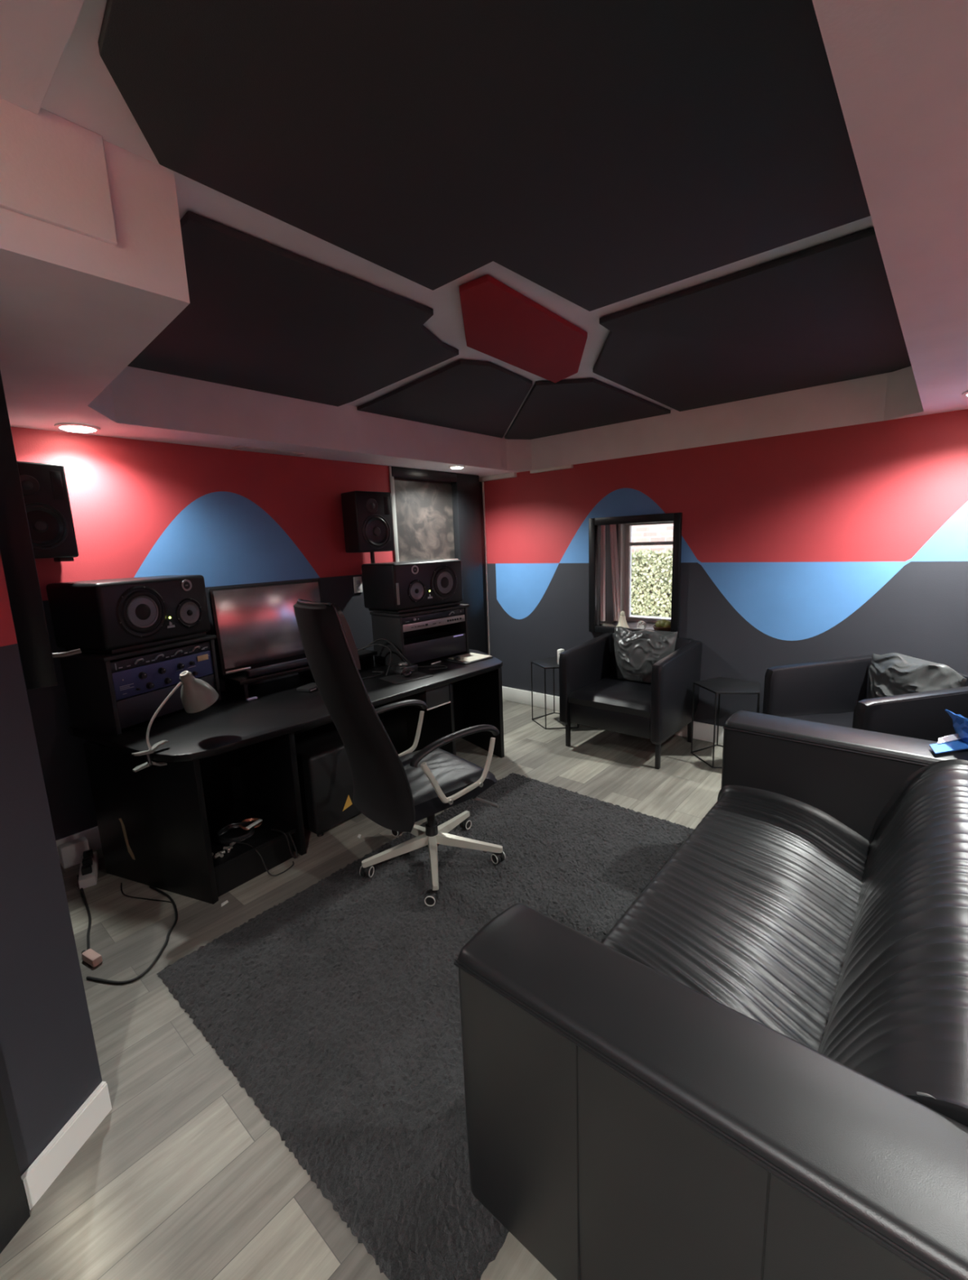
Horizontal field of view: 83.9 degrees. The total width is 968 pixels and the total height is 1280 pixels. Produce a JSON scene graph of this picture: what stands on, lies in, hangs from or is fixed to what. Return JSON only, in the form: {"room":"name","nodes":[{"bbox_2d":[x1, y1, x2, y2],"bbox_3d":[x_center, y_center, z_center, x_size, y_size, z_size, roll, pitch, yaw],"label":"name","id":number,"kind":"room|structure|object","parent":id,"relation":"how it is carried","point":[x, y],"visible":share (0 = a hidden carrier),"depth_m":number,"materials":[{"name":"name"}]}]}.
{"room":"studio","nodes":[
{"label":"studio","id":0,"kind":"room"},
{"bbox_2d":[0,555,102,1176],"bbox_3d":[-1.296,0.412,0.679,0.090,2.205,1.449,0,10,9],"label":"wall","id":1,"kind":"structure","parent":0,"point":[50,1066],"depth_m":1.35,"materials":[{"name":"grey paint"}]},
{"bbox_2d":[0,1088,30,1253],"bbox_3d":[-1.250,0.426,0.594,0.026,2.204,1.094,0,10,9],"label":"trim","id":2,"kind":"structure","parent":1,"relation":"attached to","point":[14,1208],"depth_m":1.27,"materials":[{"name":"black paint"}]},
{"bbox_2d":[21,1080,111,1210],"bbox_3d":[-1.111,1.341,1.442,0.015,0.094,0.245,0,10,9],"label":"baseboard","id":3,"kind":"structure","parent":1,"relation":"attached to","point":[61,1153],"depth_m":1.42,"materials":[{"name":"white wood"}]},
{"bbox_2d":[1,426,395,840],"bbox_3d":[-2.068,0.042,2.893,0.001,2.205,4.200,7,13,40],"label":"wall","id":4,"kind":"structure","parent":0,"point":[228,517],"depth_m":3.15,"materials":[{"name":"red paint"}]},
{"bbox_2d":[0,461,79,561],"bbox_3d":[-2.124,-0.590,2.523,0.245,0.448,0.265,5,13,36],"label":"wall speaker","id":5,"kind":"object","parent":4,"relation":"attached to","point":[44,486],"visible":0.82,"depth_m":2.49,"materials":[{"name":"black plastic"}]},
{"bbox_2d":[55,826,102,863],"bbox_3d":[-2.025,1.063,3.072,0.014,0.130,4.200,7,13,40],"label":"baseboard","id":6,"kind":"structure","parent":4,"relation":"attached to","point":[92,835],"depth_m":2.93,"materials":[{"name":"white wood"}]},
{"bbox_2d":[353,576,362,592],"bbox_3d":[-0.963,-0.423,4.121,0.010,0.122,0.074,7,13,40],"label":"wall plate","id":7,"kind":"object","parent":4,"relation":"attached to","point":[357,583],"visible":1,"depth_m":4.12,"materials":[{"name":"white plastic"}]},
{"bbox_2d":[341,490,394,563],"bbox_3d":[-0.857,-0.792,4.007,0.230,0.590,0.310,8,14,44],"label":"wall speaker","id":8,"kind":"object","parent":4,"relation":"attached to","point":[367,516],"visible":0.91,"depth_m":3.90,"materials":[{"name":"black plastic"}]},
{"bbox_2d":[388,466,399,561],"bbox_3d":[-0.722,-1.004,4.325,0.011,0.751,0.040,7,13,40],"label":"trim","id":9,"kind":"structure","parent":4,"relation":"attached to","point":[391,477],"depth_m":4.32,"materials":[{"name":"white wood"}]},
{"bbox_2d":[0,139,532,477],"bbox_3d":[-1.068,-1.208,2.575,2.114,0.293,5.424,7,13,40],"label":"ceiling","id":10,"kind":"structure","parent":0,"point":[77,309],"depth_m":1.80,"materials":[{"name":"white paint"}]},
{"bbox_2d":[0,369,81,689],"bbox_3d":[-1.465,-0.376,1.732,0.152,1.014,0.350,-10,13,-39],"label":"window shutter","id":11,"kind":"object","parent":10,"relation":"hanging from","point":[16,550],"visible":1,"depth_m":1.60,"materials":[{"name":"black paint"}]},
{"bbox_2d":[0,97,117,245],"bbox_3d":[-1.435,-0.868,0.541,0.013,0.215,1.815,7,13,40],"label":"access panel","id":12,"kind":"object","parent":10,"relation":"attached to","point":[53,168],"depth_m":1.14,"materials":[{"name":"white paint"}]},
{"bbox_2d":[54,422,100,432],"bbox_3d":[-1.960,-1.020,2.601,0.180,0.019,0.180,7,13,40],"label":"recessed light","id":13,"kind":"object","parent":10,"relation":"in","point":[72,427],"visible":1,"depth_m":2.57,"materials":[{"name":"white glass"}]},
{"bbox_2d":[231,445,304,456],"bbox_3d":[-1.356,-1.195,3.405,0.090,0.009,0.440,7,13,40],"label":"ceiling vent","id":14,"kind":"object","parent":10,"relation":"in","point":[237,447],"visible":1,"depth_m":3.38,"materials":[{"name":"metal"}]},
{"bbox_2d":[448,465,465,469],"bbox_3d":[-0.221,-1.412,4.412,0.136,0.019,0.136,7,13,40],"label":"recessed light","id":15,"kind":"object","parent":10,"relation":"in","point":[454,467],"visible":1,"depth_m":4.38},
{"bbox_2d":[0,699,723,1279],"bbox_3d":[-0.099,1.255,2.253,4.535,0.100,5.624,7,13,40],"label":"floor","id":16,"kind":"structure","parent":0,"point":[184,1177],"depth_m":1.56,"materials":[{"name":"grey wood"}]},
{"bbox_2d":[57,836,89,868],"bbox_3d":[-2.151,1.116,2.830,0.060,0.120,0.120,7,13,40],"label":"adapter","id":17,"kind":"object","parent":16,"relation":"on","point":[71,852],"visible":0.8,"depth_m":2.80,"materials":[{"name":"white plastic"}]},
{"bbox_2d":[76,875,91,949],"bbox_3d":[-1.809,1.222,2.444,0.032,0.025,0.723,-10,13,-38],"label":"cable","id":18,"kind":"object","parent":16,"relation":"on","point":[77,876],"visible":0.78,"depth_m":2.40,"materials":[{"name":"black rubber"}]},
{"bbox_2d":[78,848,98,888],"bbox_3d":[-2.004,1.147,2.729,0.070,0.085,0.280,-9,12,-33],"label":"power strip","id":19,"kind":"object","parent":16,"relation":"on","point":[88,873],"visible":1,"depth_m":2.66,"materials":[{"name":"white plastic"}]},
{"bbox_2d":[81,948,102,967],"bbox_3d":[-1.565,1.261,2.143,0.110,0.035,0.036,4,12,29],"label":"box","id":20,"kind":"object","parent":16,"relation":"on","point":[89,956],"visible":1,"depth_m":2.12,"materials":[{"name":"plastic"}]},
{"bbox_2d":[86,885,177,984],"bbox_3d":[-1.444,1.236,2.320,0.236,0.010,0.635,-4,10,-10],"label":"cable","id":21,"kind":"object","parent":16,"relation":"on","point":[168,896],"visible":1,"depth_m":2.13,"materials":[{"name":"black rubber"}]},
{"bbox_2d":[120,882,171,902],"bbox_3d":[-1.568,1.208,2.515,0.495,0.005,0.062,3,11,27],"label":"cable","id":22,"kind":"object","parent":16,"relation":"on","point":[121,882],"visible":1,"depth_m":2.52,"materials":[{"name":"black rubber"}]},
{"bbox_2d":[221,899,228,906],"bbox_3d":[-1.188,1.205,2.464,0.015,0.004,0.041,3,12,28],"label":"paper scrap","id":23,"kind":"object","parent":16,"relation":"on","point":[226,901],"visible":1,"depth_m":2.46,"materials":[{"name":"white paper"}]},
{"bbox_2d":[69,648,504,904],"bbox_3d":[-0.899,0.584,3.479,1.010,0.845,2.620,7,13,40],"label":"desk","id":24,"kind":"object","parent":16,"relation":"on","point":[232,760],"visible":0.88,"depth_m":2.75,"materials":[{"name":"black wood"}]},
{"bbox_2d":[57,634,221,734],"bbox_3d":[-1.816,0.211,2.912,0.352,0.385,0.639,2,11,22],"label":"rack","id":25,"kind":"object","parent":24,"relation":"on","point":[87,677],"depth_m":2.66,"materials":[{"name":"black wood"}]},
{"bbox_2d":[46,574,210,654],"bbox_3d":[-1.854,-0.153,2.869,0.409,0.345,0.600,2,11,22],"label":"monitor","id":26,"kind":"object","parent":25,"relation":"on","point":[112,616],"visible":1,"depth_m":2.66,"materials":[{"name":"black plastic"}]},
{"bbox_2d":[110,641,210,672],"bbox_3d":[-1.764,0.079,2.865,0.247,0.047,0.563,2,11,22],"label":"rack audio unit","id":27,"kind":"object","parent":25,"relation":"in","point":[118,664],"visible":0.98,"depth_m":2.79,"materials":[{"name":"black metal"}]},
{"bbox_2d":[111,649,213,700],"bbox_3d":[-1.764,0.172,2.883,0.241,0.137,0.563,2,11,22],"label":"rack audio unit","id":28,"kind":"object","parent":25,"relation":"in","point":[135,681],"visible":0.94,"depth_m":2.80,"materials":[{"name":"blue metal"}]},
{"bbox_2d":[131,671,218,772],"bbox_3d":[-1.381,0.350,2.406,0.151,0.409,0.384,7,13,40],"label":"lamp","id":29,"kind":"object","parent":24,"relation":"on","point":[197,695],"visible":1,"depth_m":2.40,"materials":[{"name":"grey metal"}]},
{"bbox_2d":[213,853,219,858],"bbox_3d":[-1.264,1.023,2.560,0.016,0.016,0.042,3,11,25],"label":"plug","id":30,"kind":"object","parent":24,"relation":"on","point":[216,855],"visible":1,"depth_m":2.54,"materials":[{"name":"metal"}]},
{"bbox_2d":[215,822,254,844],"bbox_3d":[-1.264,0.980,2.740,0.189,0.038,0.188,7,13,40],"label":"coiled cable","id":31,"kind":"object","parent":24,"relation":"on","point":[224,830],"visible":0.94,"depth_m":2.71,"materials":[{"name":"black plastic"}]},
{"bbox_2d":[245,818,262,829],"bbox_3d":[-1.175,0.940,2.753,0.020,0.008,0.090,2,11,23],"label":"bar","id":32,"kind":"object","parent":31,"relation":"on","point":[259,820],"visible":1,"depth_m":2.75,"materials":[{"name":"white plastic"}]},
{"bbox_2d":[239,817,262,830],"bbox_3d":[-1.228,0.968,2.843,0.114,0.025,0.114,7,13,40],"label":"coiled cable","id":33,"kind":"object","parent":24,"relation":"on","point":[249,820],"visible":0.74,"depth_m":2.85,"materials":[{"name":"orange rubber"}]},
{"bbox_2d":[206,796,297,872],"bbox_3d":[-1.427,1.017,2.762,0.650,0.025,0.669,7,13,40],"label":"shelf","id":34,"kind":"object","parent":24,"relation":"attached to","point":[220,815],"depth_m":2.81,"materials":[{"name":"black wood"}]},
{"bbox_2d":[246,696,257,701],"bbox_3d":[-1.352,0.342,3.138,0.026,0.012,0.060,5,12,35],"label":"stick","id":35,"kind":"object","parent":24,"relation":"on","point":[254,697],"visible":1,"depth_m":3.13,"materials":[{"name":"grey plastic"}]},
{"bbox_2d":[235,841,293,875],"bbox_3d":[-1.097,1.079,2.671,0.275,0.167,0.108,-5,11,-14],"label":"cable","id":36,"kind":"object","parent":24,"relation":"hanging from","point":[258,852],"visible":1,"depth_m":2.65,"materials":[{"name":"black rubber"}]},
{"bbox_2d":[208,579,322,675],"bbox_3d":[-1.349,-0.094,3.439,0.160,0.533,0.730,7,13,40],"label":"computer monitor","id":37,"kind":"object","parent":24,"relation":"on","point":[255,625],"visible":0.73,"depth_m":3.34,"materials":[{"name":"black plastic"}]},
{"bbox_2d":[244,657,308,677],"bbox_3d":[-1.206,0.155,3.401,0.060,0.045,0.600,7,13,40],"label":"bar","id":38,"kind":"object","parent":24,"relation":"on","point":[256,672],"visible":0.57,"depth_m":3.29,"materials":[{"name":"black plastic"}]},
{"bbox_2d":[271,828,297,858],"bbox_3d":[-1.029,1.045,2.771,0.139,0.148,0.033,1,11,15],"label":"cable","id":39,"kind":"object","parent":24,"relation":"hanging from","point":[278,830],"visible":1,"depth_m":2.76,"materials":[{"name":"black rubber"}]},
{"bbox_2d":[217,648,377,684],"bbox_3d":[-1.209,0.158,3.592,0.320,0.025,1.000,7,13,40],"label":"shelf","id":40,"kind":"object","parent":24,"relation":"attached to","point":[239,678],"depth_m":3.28,"materials":[{"name":"black wood"}]},
{"bbox_2d":[296,682,317,692],"bbox_3d":[-1.069,0.293,3.324,0.101,0.022,0.140,2,11,23],"label":"computer mouse","id":41,"kind":"object","parent":24,"relation":"on","point":[312,686],"visible":0.78,"depth_m":3.28,"materials":[{"name":"black plastic"}]},
{"bbox_2d":[357,644,391,675],"bbox_3d":[-0.730,0.125,3.736,0.135,0.177,0.370,-11,14,-42],"label":"cable","id":42,"kind":"object","parent":24,"relation":"on","point":[388,648],"visible":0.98,"depth_m":3.73,"materials":[{"name":"black rubber"}]},
{"bbox_2d":[362,638,411,664],"bbox_3d":[-0.659,0.099,3.777,0.469,0.208,0.050,4,12,29],"label":"cable","id":43,"kind":"object","parent":24,"relation":"on","point":[375,641],"visible":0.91,"depth_m":3.75,"materials":[{"name":"black rubber"}]},
{"bbox_2d":[389,662,417,675],"bbox_3d":[-0.549,0.189,3.674,0.140,0.064,0.142,-12,14,-43],"label":"audio interface","id":44,"kind":"object","parent":24,"relation":"on","point":[398,668],"visible":0.98,"depth_m":3.64,"materials":[{"name":"black plastic"}]},
{"bbox_2d":[379,671,432,684],"bbox_3d":[-0.512,0.243,3.532,0.280,0.004,0.220,-11,13,-40],"label":"mouse pad","id":45,"kind":"object","parent":24,"relation":"on","point":[397,678],"visible":0.8,"depth_m":3.51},
{"bbox_2d":[402,668,412,677],"bbox_3d":[-0.503,0.218,3.539,0.060,0.048,0.100,-1,10,6],"label":"computer mouse","id":46,"kind":"object","parent":45,"relation":"on","point":[407,673],"visible":1,"depth_m":3.51,"materials":[{"name":"black plastic"}]},
{"bbox_2d":[369,604,469,666],"bbox_3d":[-0.466,-0.051,4.083,0.352,0.385,0.679,8,14,43],"label":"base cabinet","id":47,"kind":"object","parent":24,"relation":"on","point":[388,626],"visible":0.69,"depth_m":3.90,"materials":[{"name":"black wood"}]},
{"bbox_2d":[361,559,462,613],"bbox_3d":[-0.520,-0.412,4.028,0.409,0.345,0.655,8,14,43],"label":"monitor","id":48,"kind":"object","parent":47,"relation":"on","point":[407,586],"visible":1,"depth_m":3.84,"materials":[{"name":"black plastic"}]},
{"bbox_2d":[402,608,464,623],"bbox_3d":[-0.430,-0.187,4.018,0.240,0.042,0.603,8,14,43],"label":"rack audio unit","id":49,"kind":"object","parent":47,"relation":"in","point":[411,619],"visible":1,"depth_m":3.93,"materials":[{"name":"black metal"}]},
{"bbox_2d":[402,614,465,631],"bbox_3d":[-0.432,-0.136,4.031,0.229,0.052,0.603,8,14,43],"label":"rack audio unit","id":50,"kind":"object","parent":47,"relation":"in","point":[407,627],"visible":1,"depth_m":3.94,"materials":[{"name":"silver metal"}]},
{"bbox_2d":[404,631,466,663],"bbox_3d":[-0.427,0.052,4.067,0.223,0.145,0.603,8,14,43],"label":"amplifier","id":51,"kind":"object","parent":47,"relation":"in","point":[433,646],"visible":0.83,"depth_m":4.00,"materials":[{"name":"black metal"}]},
{"bbox_2d":[417,665,447,670],"bbox_3d":[-0.368,0.194,3.760,0.222,0.008,0.110,-3,10,-6],"label":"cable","id":52,"kind":"object","parent":24,"relation":"on","point":[446,666],"visible":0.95,"depth_m":3.80,"materials":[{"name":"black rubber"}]},
{"bbox_2d":[443,652,493,664],"bbox_3d":[-0.115,0.136,4.024,0.240,0.012,0.290,7,14,43],"label":"clipboard","id":53,"kind":"object","parent":24,"relation":"on","point":[468,658],"visible":1,"depth_m":3.99,"materials":[{"name":"beige paper"}]},
{"bbox_2d":[453,656,460,659],"bbox_3d":[-0.200,0.134,3.970,0.052,0.016,0.052,7,13,40],"label":"tape roll","id":54,"kind":"object","parent":53,"relation":"on","point":[455,657],"visible":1,"depth_m":3.95,"materials":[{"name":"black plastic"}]},
{"bbox_2d":[294,722,360,836],"bbox_3d":[-0.930,0.812,3.233,0.422,0.485,0.500,6,13,38],"label":"subwoofer","id":55,"kind":"object","parent":16,"relation":"on","point":[324,769],"visible":0.48,"depth_m":3.00,"materials":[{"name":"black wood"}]},
{"bbox_2d":[156,772,693,1279],"bbox_3d":[0.053,1.161,2.403,1.543,0.016,2.245,7,13,40],"label":"rug","id":56,"kind":"object","parent":16,"relation":"on","point":[335,1007],"visible":0.67,"depth_m":1.93,"materials":[{"name":"grey carpet"}]},
{"bbox_2d":[293,598,505,906],"bbox_3d":[-0.380,0.451,2.548,0.894,1.358,0.671,-11,13,-39],"label":"office chair","id":57,"kind":"object","parent":56,"relation":"on","point":[395,791],"visible":1,"depth_m":2.32,"materials":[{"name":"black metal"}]},
{"bbox_2d":[530,656,579,729],"bbox_3d":[0.627,0.456,4.732,0.434,0.540,0.456,1,11,17],"label":"side table","id":58,"kind":"object","parent":16,"relation":"on","point":[550,662],"visible":0.66,"depth_m":4.69,"materials":[{"name":"black metal"}]},
{"bbox_2d":[557,648,564,664],"bbox_3d":[0.653,0.142,4.571,0.041,0.130,0.060,7,13,40],"label":"power adapter","id":59,"kind":"object","parent":58,"relation":"on","point":[559,651],"visible":0.3,"depth_m":4.55,"materials":[{"name":"white plastic"}]},
{"bbox_2d":[558,632,702,768],"bbox_3d":[1.129,0.412,4.137,0.805,0.802,0.798,7,13,40],"label":"armchair","id":60,"kind":"object","parent":16,"relation":"on","point":[591,694],"visible":0.95,"depth_m":3.94,"materials":[{"name":"black leather"}]},
{"bbox_2d":[568,675,651,718],"bbox_3d":[1.088,0.404,4.088,0.646,0.095,0.646,7,13,40],"label":"seat cushion","id":61,"kind":"object","parent":60,"relation":"on","point":[608,694],"depth_m":3.96,"materials":[{"name":"black leather"}]},
{"bbox_2d":[613,626,677,684],"bbox_3d":[1.225,0.123,4.214,0.522,0.417,0.157,7,13,40],"label":"cushion","id":62,"kind":"object","parent":60,"relation":"on","point":[636,652],"visible":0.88,"depth_m":4.17,"materials":[{"name":"grey leather"}]},
{"bbox_2d":[453,710,967,1279],"bbox_3d":[1.010,0.897,1.664,1.054,0.732,2.075,7,13,40],"label":"sofa","id":63,"kind":"object","parent":16,"relation":"on","point":[759,1071],"visible":1,"depth_m":1.07,"materials":[{"name":"black leather"}]},
{"bbox_2d":[600,785,869,1051],"bbox_3d":[0.859,0.933,1.795,0.662,0.229,1.596,7,13,40],"label":"seat cushion","id":64,"kind":"object","parent":63,"relation":"on","point":[760,912],"depth_m":1.77,"materials":[{"name":"black leather"}]},
{"bbox_2d":[817,759,967,1126],"bbox_3d":[1.207,0.804,1.463,0.440,0.494,1.596,7,13,40],"label":"cushion","id":65,"kind":"object","parent":63,"relation":"on","point":[893,966],"depth_m":1.33,"materials":[{"name":"black leather"}]},
{"bbox_2d":[929,709,967,754],"bbox_3d":[1.817,0.357,2.098,0.181,0.141,0.155,0,10,10],"label":"snack bag","id":66,"kind":"object","parent":63,"relation":"on","point":[959,740],"visible":1,"depth_m":2.09,"materials":[{"name":"blue plastic"}]},
{"bbox_2d":[690,676,759,768],"bbox_3d":[1.707,0.578,3.827,0.434,0.540,0.456,3,11,26],"label":"side table","id":67,"kind":"object","parent":16,"relation":"on","point":[719,685],"visible":0.81,"depth_m":3.76,"materials":[{"name":"black metal"}]},
{"bbox_2d":[762,654,967,742],"bbox_3d":[2.205,0.560,3.087,0.798,0.802,0.805,-3,10,-5],"label":"armchair","id":68,"kind":"object","parent":16,"relation":"on","point":[835,692],"visible":0.34,"depth_m":3.33,"materials":[{"name":"black leather"}]},
{"bbox_2d":[784,711,853,728],"bbox_3d":[2.142,0.547,3.078,0.646,0.095,0.646,-3,10,-5],"label":"seat cushion","id":69,"kind":"object","parent":68,"relation":"on","point":[837,718],"depth_m":3.29,"materials":[{"name":"black leather"}]},
{"bbox_2d":[867,653,967,698],"bbox_3d":[2.388,0.296,3.059,0.119,0.400,0.600,-3,10,-5],"label":"cushion","id":70,"kind":"object","parent":68,"relation":"on","point":[890,674],"visible":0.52,"depth_m":3.03,"materials":[{"name":"grey fabric"}]},
{"bbox_2d":[40,0,873,435],"bbox_3d":[-0.195,-1.300,1.792,4.535,0.100,5.624,7,13,40],"label":"ceiling","id":71,"kind":"structure","parent":0,"point":[82,91],"depth_m":1.69,"materials":[{"name":"white paint"}]},
{"bbox_2d":[0,0,85,114],"bbox_3d":[-0.969,-0.897,0.050,1.323,0.018,1.700,7,13,40],"label":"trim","id":72,"kind":"structure","parent":71,"relation":"attached to","point":[35,35],"depth_m":0.96,"materials":[{"name":"white paint"}]},
{"bbox_2d":[128,210,458,406],"bbox_3d":[-0.860,-1.325,2.443,1.427,0.024,1.445,7,13,40],"label":"acoustic panel","id":73,"kind":"object","parent":71,"relation":"attached to","point":[260,315],"visible":0.72,"depth_m":2.20,"materials":[{"name":"black fabric"}]},
{"bbox_2d":[356,359,532,438],"bbox_3d":[0.049,-1.581,3.675,1.173,0.024,1.707,7,13,40],"label":"acoustic panel","id":74,"kind":"object","parent":71,"relation":"attached to","point":[477,397],"visible":1,"depth_m":3.37,"materials":[{"name":"black fabric"}]},
{"bbox_2d":[97,0,870,311],"bbox_3d":[0.143,-1.159,1.314,1.291,0.024,1.662,7,13,40],"label":"acoustic panel","id":75,"kind":"object","parent":71,"relation":"attached to","point":[600,153],"visible":0.85,"depth_m":1.17,"materials":[{"name":"black fabric"}]},
{"bbox_2d":[458,274,587,382],"bbox_3d":[0.218,-1.372,2.478,0.465,0.024,1.248,6,13,37],"label":"acoustic panel","id":76,"kind":"object","parent":71,"relation":"attached to","point":[500,322],"visible":1,"depth_m":2.33,"materials":[{"name":"red fabric"}]},
{"bbox_2d":[505,377,671,439],"bbox_3d":[0.413,-1.639,3.921,1.398,0.024,1.354,7,13,40],"label":"acoustic panel","id":77,"kind":"object","parent":71,"relation":"attached to","point":[550,408],"visible":0.9,"depth_m":3.75,"materials":[{"name":"black fabric"}]},
{"bbox_2d":[592,227,911,411],"bbox_3d":[1.343,-1.468,2.774,1.405,0.024,1.905,7,13,40],"label":"acoustic panel","id":78,"kind":"object","parent":71,"relation":"attached to","point":[824,313],"visible":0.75,"depth_m":2.44,"materials":[{"name":"black fabric"}]},
{"bbox_2d":[484,372,967,726],"bbox_3d":[1.635,-0.450,4.023,4.285,2.498,0.001,7,13,40],"label":"wall","id":79,"kind":"structure","parent":0,"point":[817,526],"depth_m":3.71,"materials":[{"name":"red paint"}]},
{"bbox_2d":[481,481,490,655],"bbox_3d":[0.028,-0.470,5.409,0.020,2.165,0.019,7,13,40],"label":"trim","id":80,"kind":"structure","parent":79,"relation":"attached to","point":[483,492],"depth_m":5.36,"materials":[{"name":"white wood"}]},
{"bbox_2d":[479,472,516,481],"bbox_3d":[0.126,-1.535,5.080,0.430,0.040,0.043,7,13,40],"label":"trim","id":81,"kind":"structure","parent":79,"relation":"attached to","point":[508,475],"depth_m":5.05,"materials":[{"name":"white wood"}]},
{"bbox_2d":[529,464,573,473],"bbox_3d":[0.584,-1.490,4.695,0.430,0.027,0.033,7,13,40],"label":"trim","id":82,"kind":"structure","parent":79,"relation":"attached to","point":[568,466],"depth_m":4.67,"materials":[{"name":"white wood"}]},
{"bbox_2d":[502,686,724,744],"bbox_3d":[1.682,0.712,4.218,4.220,0.140,0.016,7,13,40],"label":"baseboard","id":83,"kind":"structure","parent":79,"relation":"attached to","point":[702,731],"depth_m":5.09,"materials":[{"name":"white wood"}]},
{"bbox_2d":[588,512,682,637],"bbox_3d":[1.386,-0.562,4.579,0.800,0.980,0.600,7,13,40],"label":"window","id":84,"kind":"structure","parent":79,"relation":"in","point":[624,523],"depth_m":4.64,"materials":[{"name":"black paint"}]},
{"bbox_2d":[600,524,605,621],"bbox_3d":[1.021,-0.574,4.637,0.040,0.830,0.024,7,13,40],"label":"curtain","id":85,"kind":"object","parent":84,"relation":"hanging from","point":[602,598],"visible":0.95,"depth_m":4.64,"materials":[{"name":"pink fabric"}]},
{"bbox_2d":[599,622,616,626],"bbox_3d":[1.091,-0.128,4.700,0.142,0.034,0.236,-7,11,-25],"label":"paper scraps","id":86,"kind":"object","parent":84,"relation":"on","point":[603,624],"visible":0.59,"depth_m":4.71,"materials":[{"name":"white paper"}]},
{"bbox_2d":[609,524,620,621],"bbox_3d":[1.120,-0.572,4.605,0.110,0.830,0.024,7,13,40],"label":"curtain","id":87,"kind":"object","parent":84,"relation":"hanging from","point":[615,569],"visible":0.92,"depth_m":4.60,"materials":[{"name":"pink fabric"}]},
{"bbox_2d":[616,611,629,627],"bbox_3d":[1.176,-0.168,4.572,0.116,0.158,0.116,7,13,40],"label":"figurine","id":88,"kind":"object","parent":84,"relation":"on","point":[622,622],"visible":0.85,"depth_m":4.55,"materials":[{"name":"beige ceramic"}]},
{"bbox_2d":[636,620,646,629],"bbox_3d":[1.309,-0.119,4.479,0.082,0.080,0.033,7,13,40],"label":"shell dish","id":89,"kind":"object","parent":84,"relation":"on","point":[642,624],"visible":0.89,"depth_m":4.47,"materials":[{"name":"white ceramic"}]},
{"bbox_2d":[653,625,671,631],"bbox_3d":[1.464,-0.088,4.378,0.180,0.050,0.180,7,13,40],"label":"bowl","id":90,"kind":"object","parent":84,"relation":"on","point":[655,627],"visible":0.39,"depth_m":4.31,"materials":[{"name":"brown ceramic"}]},
{"bbox_2d":[655,619,671,627],"bbox_3d":[1.462,-0.128,4.371,0.144,0.079,0.076,7,13,40],"label":"gourd","id":91,"kind":"object","parent":90,"relation":"in","point":[663,623],"visible":0.77,"depth_m":4.34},
{"bbox_2d":[812,0,967,414],"bbox_3d":[1.103,-0.958,0.731,0.935,0.293,5.424,7,13,40],"label":"ceiling","id":92,"kind":"structure","parent":0,"point":[899,68],"depth_m":0.91,"materials":[{"name":"white paint"}]},
{"bbox_2d":[961,391,967,395],"bbox_3d":[2.375,-1.172,2.544,0.180,0.019,0.180,7,13,40],"label":"recessed light","id":93,"kind":"object","parent":92,"relation":"in","point":[964,393],"visible":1,"depth_m":2.58,"materials":[{"name":"white"}]},
{"bbox_2d":[883,365,924,421],"bbox_3d":[2.396,-1.411,3.063,0.190,0.263,0.134,7,13,40],"label":"ceiling","id":94,"kind":"structure","parent":0,"point":[903,400],"depth_m":3.08,"materials":[{"name":"white paint"}]},
{"bbox_3d":[-0.378,-0.391,4.944,0.151,2.205,1.264,7,13,40],"label":"wall","id":95,"kind":"structure","parent":0,"visible":0},
{"bbox_2d":[391,466,488,653],"bbox_3d":[-0.341,-0.387,4.920,0.136,2.203,1.185,7,13,40],"label":"door","id":96,"kind":"structure","parent":95,"relation":"in","point":[439,514],"depth_m":4.86,"materials":[{"name":"black paint"}]},
{"label":"outside","id":97,"kind":"structure","parent":0,"visible":0},
{"bbox_3d":[1.897,1.243,7.830,11.000,0.400,4.286,7,13,40],"label":"ground","id":98,"kind":"structure","parent":97,"visible":0},
{"bbox_2d":[631,615,671,618],"bbox_3d":[2.055,0.336,7.893,8.000,1.350,0.500,7,13,40],"label":"ledge","id":99,"kind":"object","parent":98,"relation":"on","point":[631,615],"visible":0.03,"depth_m":7.71,"materials":[{"name":"paint"}]},
{"bbox_2d":[631,523,673,616],"bbox_3d":[2.524,-1.819,7.764,9.500,6.200,0.200,7,13,40],"label":"wall","id":100,"kind":"structure","parent":98,"relation":"on","point":[656,532],"depth_m":7.79,"materials":[{"name":"brick"}]},
{"bbox_2d":[631,549,672,617],"bbox_3d":[2.183,-0.171,8.130,4.059,2.372,0.167,7,13,40],"label":"ivy","id":101,"kind":"object","parent":100,"relation":"attached to","point":[660,557],"visible":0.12,"depth_m":7.75,"materials":[{"name":"green plant"}]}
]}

